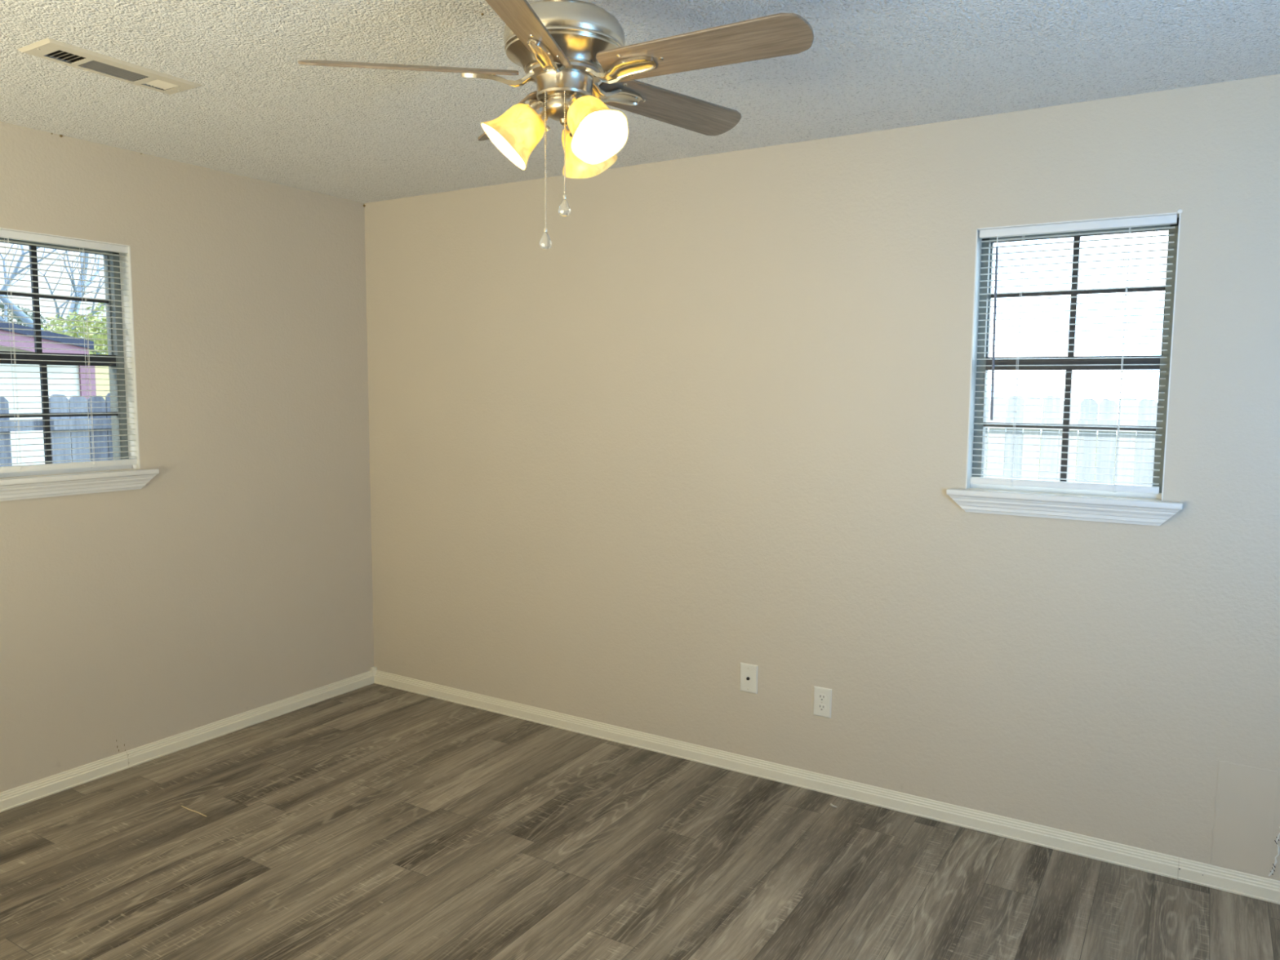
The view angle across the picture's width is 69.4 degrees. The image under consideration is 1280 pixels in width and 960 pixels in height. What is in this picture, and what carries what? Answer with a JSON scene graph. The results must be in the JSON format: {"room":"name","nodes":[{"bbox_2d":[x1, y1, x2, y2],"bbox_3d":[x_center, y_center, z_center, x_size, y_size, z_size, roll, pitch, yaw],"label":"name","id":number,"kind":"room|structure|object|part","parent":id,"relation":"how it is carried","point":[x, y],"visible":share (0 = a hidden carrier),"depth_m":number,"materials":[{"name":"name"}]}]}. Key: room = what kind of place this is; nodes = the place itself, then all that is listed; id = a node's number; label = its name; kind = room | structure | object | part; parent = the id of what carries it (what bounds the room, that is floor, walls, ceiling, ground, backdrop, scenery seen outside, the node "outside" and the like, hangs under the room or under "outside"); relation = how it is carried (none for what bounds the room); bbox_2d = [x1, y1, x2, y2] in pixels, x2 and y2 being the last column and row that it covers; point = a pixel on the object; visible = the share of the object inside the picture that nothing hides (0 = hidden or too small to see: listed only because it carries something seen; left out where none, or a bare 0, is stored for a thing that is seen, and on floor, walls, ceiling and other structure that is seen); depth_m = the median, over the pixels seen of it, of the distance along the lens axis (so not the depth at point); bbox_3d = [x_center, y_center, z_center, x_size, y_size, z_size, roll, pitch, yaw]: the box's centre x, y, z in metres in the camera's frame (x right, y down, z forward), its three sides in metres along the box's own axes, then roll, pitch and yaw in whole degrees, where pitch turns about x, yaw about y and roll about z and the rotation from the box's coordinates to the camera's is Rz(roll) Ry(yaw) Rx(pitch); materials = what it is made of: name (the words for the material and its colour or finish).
{"room":"empty bedroom","nodes":[
{"label":"empty bedroom","id":0,"kind":"room"},
{"bbox_2d":[0,121,373,792],"bbox_3d":[-2.672,0.021,2.752,0.150,2.440,4.700,4,7,31],"label":"wall","id":1,"kind":"structure","parent":0,"point":[237,580],"depth_m":3.91,"materials":[{"name":"beige paint"}]},
{"bbox_2d":[0,227,159,501],"bbox_3d":[-2.198,-0.421,3.432,0.180,0.957,0.710,4,7,31],"label":"window","id":2,"kind":"structure","parent":1,"relation":"in","point":[30,487],"depth_m":3.59,"materials":[{"name":"white paint"}]},
{"bbox_3d":[-2.251,-0.657,3.443,0.020,0.450,0.542,4,7,31],"label":"sash","id":3,"kind":"part","parent":2,"relation":"part of","materials":[{"name":"brown metal"}]},
{"bbox_3d":[-2.230,-0.252,3.468,0.020,0.448,0.542,4,7,31],"label":"sash","id":4,"kind":"part","parent":2,"relation":"part of","materials":[{"name":"brown metal"}]},
{"bbox_3d":[-2.245,-0.463,3.458,0.068,0.878,0.600,4,7,31],"label":"frame","id":5,"kind":"part","parent":2,"relation":"part of","materials":[{"name":"grey metal"}]},
{"bbox_2d":[0,229,137,473],"bbox_3d":[-2.174,-0.464,3.413,0.029,0.858,0.598,4,7,31],"label":"mini blind","id":6,"kind":"object","parent":2,"relation":"attached to","point":[8,234],"visible":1,"depth_m":3.44,"materials":[{"name":"white plastic"}]},
{"bbox_3d":[-2.241,-0.449,3.305,0.029,0.825,0.004,4,7,31],"label":"ladder cord","id":7,"kind":"part","parent":6,"relation":"part of","materials":[{"name":"white fabric"}]},
{"bbox_3d":[-2.177,-0.051,3.454,0.025,0.022,0.592,4,7,31],"label":"rail","id":8,"kind":"part","parent":6,"relation":"part of","materials":[{"name":"white plastic"}]},
{"bbox_3d":[-2.107,-0.469,3.523,0.029,0.825,0.004,4,7,31],"label":"ladder cord","id":9,"kind":"part","parent":6,"relation":"part of","materials":[{"name":"white fabric"}]},
{"bbox_3d":[-2.173,-0.010,3.455,0.115,0.020,0.710,4,7,31],"label":"sill","id":10,"kind":"part","parent":2,"relation":"part of","materials":[{"name":"white paint"}]},
{"bbox_2d":[0,670,373,812],"bbox_3d":[-2.610,1.207,2.825,0.016,0.067,4.700,4,7,31],"label":"baseboard","id":11,"kind":"structure","parent":1,"relation":"attached to","point":[47,786],"depth_m":3.86,"materials":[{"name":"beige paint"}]},
{"bbox_2d":[0,683,1279,959],"bbox_3d":[-0.701,1.429,1.667,4.800,0.120,5.000,4,7,31],"label":"floor","id":12,"kind":"structure","parent":0,"point":[374,821],"depth_m":2.97,"materials":[{"name":"laminate"}]},
{"bbox_2d":[181,805,206,816],"bbox_3d":[-1.613,1.196,3.338,0.151,0.003,0.006,4,7,31],"label":"straw","id":13,"kind":"object","parent":12,"relation":"on","point":[181,806],"visible":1,"depth_m":3.34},
{"bbox_2d":[0,0,1279,203],"bbox_3d":[-0.681,-1.119,1.418,4.800,0.120,5.000,4,7,31],"label":"ceiling","id":14,"kind":"structure","parent":0,"point":[360,135],"depth_m":2.66,"materials":[{"name":"paint"}]},
{"bbox_2d":[17,37,202,94],"bbox_3d":[-1.513,-1.237,2.657,0.164,0.119,0.440,4,7,31],"label":"ceiling vent","id":15,"kind":"object","parent":14,"relation":"in","point":[140,75],"visible":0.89,"depth_m":2.63,"materials":[{"name":"white metal"}]},
{"bbox_2d":[297,0,813,249],"bbox_3d":[-0.125,-0.801,1.979,1.021,0.612,1.052,4,7,31],"label":"ceiling fan","id":16,"kind":"object","parent":14,"relation":"hanging from","point":[566,47],"visible":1,"depth_m":1.91,"materials":[{"name":"brown wood"}]},
{"bbox_3d":[-0.484,-0.868,1.945,0.453,0.043,0.101,0,6,-7],"label":"fan blade","id":17,"kind":"part","parent":16,"relation":"part of","materials":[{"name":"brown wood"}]},
{"bbox_3d":[-0.301,-0.899,2.279,0.101,0.043,0.453,-2,6,-25],"label":"fan blade","id":18,"kind":"part","parent":16,"relation":"part of","materials":[{"name":"brown wood"}]},
{"bbox_3d":[-0.279,-0.738,1.980,0.134,0.132,0.132,4,7,31],"label":"lamp shade","id":19,"kind":"part","parent":16,"relation":"part of","materials":[{"name":"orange glass"}]},
{"bbox_3d":[-0.222,-0.839,1.669,0.101,0.043,0.453,1,6,11],"label":"fan blade","id":20,"kind":"part","parent":16,"relation":"part of","materials":[{"name":"brown wood"}]},
{"bbox_3d":[-0.200,-0.676,1.956,0.004,0.285,0.004,0,6,-4],"label":"pull chain","id":21,"kind":"part","parent":16,"relation":"part of","materials":[{"name":"silver metal"}]},
{"bbox_3d":[-0.159,-0.709,1.946,0.004,0.217,0.004,-4,7,-40],"label":"pull chain","id":22,"kind":"part","parent":16,"relation":"part of","materials":[{"name":"silver metal"}]},
{"bbox_3d":[-0.126,-0.749,2.105,0.130,0.133,0.136,4,7,31],"label":"lamp shade","id":23,"kind":"part","parent":16,"relation":"part of","materials":[{"name":"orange glass"}]},
{"bbox_3d":[-0.106,-0.749,1.924,0.068,0.072,0.052,4,7,31],"label":"light bulb","id":24,"kind":"part","parent":16,"relation":"part of","materials":[{"name":"white glass"}]},
{"bbox_3d":[-0.095,-0.729,1.909,0.136,0.134,0.128,4,7,31],"label":"lamp shade","id":25,"kind":"part","parent":16,"relation":"part of","materials":[{"name":"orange glass"}]},
{"bbox_3d":[0.074,-0.890,2.209,0.453,0.043,0.102,-5,8,-43],"label":"fan blade","id":26,"kind":"part","parent":16,"relation":"part of","materials":[{"name":"brown wood"}]},
{"bbox_3d":[0.123,-0.853,1.832,0.453,0.043,0.102,3,6,28],"label":"fan blade","id":27,"kind":"part","parent":16,"relation":"part of","materials":[{"name":"brown wood"}]},
{"bbox_2d":[364,74,1279,880],"bbox_3d":[0.578,-0.037,3.600,4.800,2.440,0.150,4,7,31],"label":"wall","id":28,"kind":"structure","parent":0,"point":[677,441],"depth_m":3.41,"materials":[{"name":"beige paint"}]},
{"bbox_2d":[370,666,377,681],"bbox_3d":[-1.384,1.015,4.808,0.021,0.083,0.021,4,7,31],"label":"trim","id":29,"kind":"structure","parent":28,"relation":"attached to","point":[374,668],"depth_m":4.80,"materials":[{"name":"beige paint"}]},
{"bbox_2d":[739,662,758,693],"bbox_3d":[0.430,0.789,3.672,0.076,0.116,0.014,4,7,31],"label":"cable wall plate","id":30,"kind":"object","parent":28,"relation":"attached to","point":[748,673],"visible":1,"depth_m":3.67,"materials":[{"name":"beige plastic"}]},
{"bbox_2d":[813,685,831,718],"bbox_3d":[0.694,0.847,3.518,0.072,0.114,0.008,4,7,31],"label":"power outlet","id":31,"kind":"object","parent":28,"relation":"attached to","point":[822,701],"visible":1,"depth_m":3.51,"materials":[{"name":"beige plastic"}]},
{"bbox_2d":[817,693,826,701],"bbox_3d":[0.692,0.827,3.514,0.033,0.027,0.002,4,7,31],"label":"receptacle","id":32,"kind":"object","parent":31,"relation":"attached to","point":[821,697],"depth_m":3.51,"materials":[{"name":"white plastic"}]},
{"bbox_2d":[817,703,826,711],"bbox_3d":[0.692,0.866,3.518,0.033,0.027,0.002,4,7,31],"label":"receptacle","id":33,"kind":"object","parent":31,"relation":"attached to","point":[821,707],"depth_m":3.52,"materials":[{"name":"white plastic"}]},
{"bbox_2d":[373,670,1279,904],"bbox_3d":[0.525,1.151,3.645,4.500,0.067,0.016,4,7,31],"label":"baseboard","id":34,"kind":"structure","parent":28,"relation":"attached to","point":[1255,886],"depth_m":3.41,"materials":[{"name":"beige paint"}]},
{"bbox_2d":[946,212,1182,525],"bbox_3d":[1.403,-0.354,3.032,0.703,0.957,0.180,4,7,31],"label":"window","id":35,"kind":"structure","parent":28,"relation":"in","point":[1128,511],"depth_m":3.05,"materials":[{"name":"white paint"}]},
{"bbox_3d":[1.383,0.057,3.045,0.703,0.020,0.115,4,7,31],"label":"sill","id":36,"kind":"part","parent":35,"relation":"part of","materials":[{"name":"white paint"}]},
{"bbox_3d":[1.421,-0.186,3.080,0.535,0.448,0.020,4,7,31],"label":"sash","id":37,"kind":"part","parent":35,"relation":"part of","materials":[{"name":"brown metal"}]},
{"bbox_2d":[969,214,1177,493],"bbox_3d":[1.385,-0.396,2.998,0.574,0.858,0.044,4,7,31],"label":"mini blind","id":38,"kind":"object","parent":35,"relation":"attached to","point":[1130,223],"visible":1,"depth_m":2.99,"materials":[{"name":"white plastic"}]},
{"bbox_3d":[1.261,-0.400,3.083,0.004,0.825,0.029,4,7,31],"label":"ladder cord","id":39,"kind":"part","parent":38,"relation":"part of","materials":[{"name":"white fabric"}]},
{"bbox_3d":[1.385,0.016,3.045,0.568,0.022,0.025,4,7,31],"label":"rail","id":40,"kind":"part","parent":38,"relation":"part of","materials":[{"name":"white plastic"}]},
{"bbox_3d":[1.526,-0.383,2.921,0.004,0.825,0.029,4,7,31],"label":"ladder cord","id":41,"kind":"part","parent":38,"relation":"part of","materials":[{"name":"white fabric"}]},
{"bbox_3d":[1.438,-0.592,3.064,0.535,0.450,0.020,4,7,31],"label":"sash","id":42,"kind":"part","parent":35,"relation":"part of","materials":[{"name":"brown metal"}]},
{"bbox_2d":[1177,208,1182,213],"bbox_3d":[1.630,-0.811,2.789,0.015,0.015,0.004,4,7,31],"label":"wall anchor","id":43,"kind":"object","parent":28,"relation":"attached to","point":[1179,211],"visible":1,"depth_m":2.79,"materials":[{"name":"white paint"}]},
{"bbox_2d":[1208,758,1279,878],"bbox_3d":[1.855,1.039,2.824,0.181,0.350,0.006,4,7,31],"label":"access panel","id":44,"kind":"object","parent":28,"relation":"attached to","point":[1245,808],"depth_m":2.83,"materials":[{"name":"paint"}]},
{"label":"outside","id":45,"kind":"structure","parent":0,"visible":0},
{"bbox_2d":[986,431,1136,484],"bbox_3d":[5.150,0.566,15.480,80.000,0.200,65.000,4,7,31],"label":"ground","id":46,"kind":"structure","parent":45,"point":[988,431],"depth_m":27.87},
{"bbox_2d":[0,302,53,330],"bbox_3d":[-19.077,-3.098,25.363,2.087,4.817,5.655,4,7,31],"label":"leafy tree","id":47,"kind":"object","parent":46,"relation":"on","point":[2,306],"visible":0.09,"depth_m":26.65,"materials":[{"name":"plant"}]},
{"bbox_2d":[0,244,61,321],"bbox_3d":[-14.453,-4.553,19.804,5.212,8.884,7.691,3,6,26],"label":"bare tree","id":48,"kind":"object","parent":46,"relation":"on","point":[18,264],"visible":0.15,"depth_m":21.32,"materials":[{"name":"grey plant"}]},
{"bbox_2d":[0,248,105,335],"bbox_3d":[-12.457,-3.510,18.461,6.503,7.101,5.993,-3,6,-30],"label":"bare tree","id":49,"kind":"object","parent":46,"relation":"on","point":[14,307],"visible":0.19,"depth_m":18.21,"materials":[{"name":"grey plant"}]},
{"bbox_2d":[0,320,110,466],"bbox_3d":[-14.152,-1.225,12.463,8.640,3.658,15.040,4,7,31],"label":"neighbor house","id":50,"kind":"structure","parent":46,"relation":"on","point":[4,325],"depth_m":13.47,"materials":[{"name":"white"}]},
{"bbox_2d":[0,392,113,466],"bbox_3d":[-5.035,0.337,6.335,0.148,1.879,10.868,4,7,31],"label":"privacy fence","id":51,"kind":"object","parent":46,"relation":"on","point":[51,405],"visible":0.09,"depth_m":7.27,"materials":[{"name":"grey wood"}]},
{"bbox_3d":[-5.061,-0.349,6.287,0.038,0.085,10.868,4,7,31],"label":"rail","id":52,"kind":"part","parent":51,"relation":"part of","materials":[{"name":"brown wood"}]},
{"bbox_2d":[40,302,107,355],"bbox_3d":[-10.021,-1.682,17.293,1.612,3.708,2.613,4,7,31],"label":"leafy tree","id":53,"kind":"object","parent":46,"relation":"on","point":[77,317],"visible":0.12,"depth_m":16.73,"materials":[{"name":"green plant"}]},
{"bbox_2d":[982,395,1157,485],"bbox_3d":[3.314,0.230,7.900,12.441,1.914,0.148,4,7,31],"label":"privacy fence","id":54,"kind":"object","parent":46,"relation":"on","point":[996,401],"visible":0.09,"depth_m":7.72,"materials":[{"name":"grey wood"}]},
{"bbox_3d":[3.339,-0.475,7.863,12.441,0.085,0.038,4,7,31],"label":"rail","id":55,"kind":"part","parent":54,"relation":"part of","materials":[{"name":"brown wood"}]}
]}

